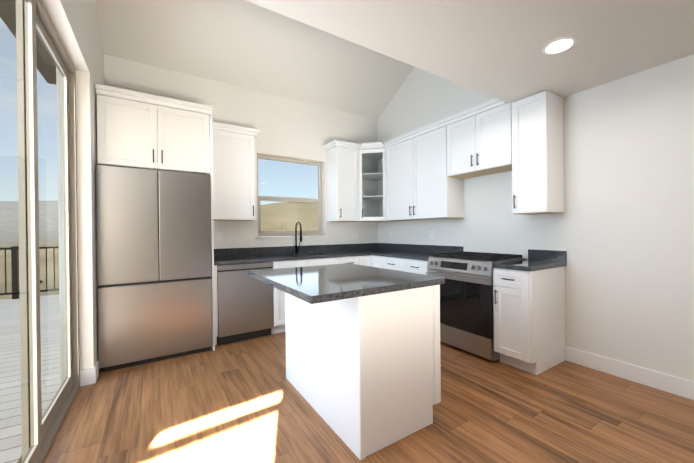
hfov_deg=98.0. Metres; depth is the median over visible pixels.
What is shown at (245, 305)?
dishwasher
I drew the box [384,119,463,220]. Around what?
upper cabinet
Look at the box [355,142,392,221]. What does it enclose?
upper cabinet
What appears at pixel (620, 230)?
wall
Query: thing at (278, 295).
base cabinet
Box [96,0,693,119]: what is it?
ceiling
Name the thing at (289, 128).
wall
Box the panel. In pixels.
[209,114,214,350]
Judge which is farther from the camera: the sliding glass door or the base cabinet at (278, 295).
the base cabinet at (278, 295)
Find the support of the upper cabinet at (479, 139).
attached to the wall at (620, 230)
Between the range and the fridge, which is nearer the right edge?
the range
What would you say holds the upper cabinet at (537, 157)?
attached to the wall at (620, 230)
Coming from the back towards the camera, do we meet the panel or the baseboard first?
the panel
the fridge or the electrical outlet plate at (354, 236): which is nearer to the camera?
the fridge
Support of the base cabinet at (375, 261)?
on the floor
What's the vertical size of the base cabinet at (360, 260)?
0.876 m
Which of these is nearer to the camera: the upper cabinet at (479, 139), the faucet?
the upper cabinet at (479, 139)
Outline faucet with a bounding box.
[294,222,301,252]
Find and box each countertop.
[214,243,369,264]
[370,243,463,260]
[492,249,566,270]
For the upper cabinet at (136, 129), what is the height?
0.687 m
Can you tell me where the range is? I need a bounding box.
[426,251,526,360]
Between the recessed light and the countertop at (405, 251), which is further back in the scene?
the countertop at (405, 251)
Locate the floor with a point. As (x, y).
(243, 401)
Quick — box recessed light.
[542,36,576,54]
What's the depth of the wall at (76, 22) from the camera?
2.44 m
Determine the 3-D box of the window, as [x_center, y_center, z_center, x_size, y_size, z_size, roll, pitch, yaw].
[-0.832,-0.511,4.430,1.026,1.121,0.055,-1,0,-32]
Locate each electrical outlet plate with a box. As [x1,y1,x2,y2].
[352,234,357,240]
[429,230,433,238]
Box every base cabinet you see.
[271,287,284,333]
[310,256,353,265]
[354,255,369,265]
[370,255,385,268]
[382,256,401,270]
[398,258,429,274]
[493,266,565,374]
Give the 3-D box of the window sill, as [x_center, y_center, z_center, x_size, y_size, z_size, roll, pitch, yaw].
[-0.779,0.062,4.357,1.090,0.020,0.123,-1,0,-32]
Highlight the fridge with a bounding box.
[96,164,211,371]
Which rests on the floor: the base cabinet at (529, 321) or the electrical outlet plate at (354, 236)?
the base cabinet at (529, 321)
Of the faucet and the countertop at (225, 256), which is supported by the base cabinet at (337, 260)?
the countertop at (225, 256)
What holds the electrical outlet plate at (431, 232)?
attached to the wall at (620, 230)
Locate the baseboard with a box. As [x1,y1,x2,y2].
[565,347,693,399]
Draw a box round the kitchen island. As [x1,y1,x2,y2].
[248,263,444,459]
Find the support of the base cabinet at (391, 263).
on the floor
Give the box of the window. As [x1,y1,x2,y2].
[257,155,322,235]
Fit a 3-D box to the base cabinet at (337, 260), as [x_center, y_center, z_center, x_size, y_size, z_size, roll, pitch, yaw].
[-0.137,0.767,4.349,0.464,0.876,0.628,-1,0,-32]
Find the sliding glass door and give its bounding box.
[0,0,79,462]
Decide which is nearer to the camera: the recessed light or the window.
the recessed light
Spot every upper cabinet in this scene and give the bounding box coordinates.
[95,83,211,173]
[212,121,259,220]
[323,140,359,221]
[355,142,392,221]
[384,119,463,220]
[444,98,511,178]
[512,90,563,214]
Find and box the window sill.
[256,235,327,237]
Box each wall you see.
[42,0,105,369]
[106,55,377,248]
[378,54,693,381]
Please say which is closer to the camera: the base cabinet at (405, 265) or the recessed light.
the recessed light
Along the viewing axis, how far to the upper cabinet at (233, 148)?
3.59 m
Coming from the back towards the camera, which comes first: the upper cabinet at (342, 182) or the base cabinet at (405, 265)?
the upper cabinet at (342, 182)
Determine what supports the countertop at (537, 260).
on the base cabinet at (529, 321)
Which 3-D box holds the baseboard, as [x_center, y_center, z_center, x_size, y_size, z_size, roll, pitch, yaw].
[3.996,1.115,-0.293,0.014,0.130,7.335,-1,0,-32]
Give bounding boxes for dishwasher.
[217,262,273,344]
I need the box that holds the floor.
[42,332,693,462]
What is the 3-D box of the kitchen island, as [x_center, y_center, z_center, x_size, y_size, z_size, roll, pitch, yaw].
[-0.065,0.755,2.160,0.957,0.915,1.135,-1,0,-32]
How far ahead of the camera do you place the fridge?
2.81 m

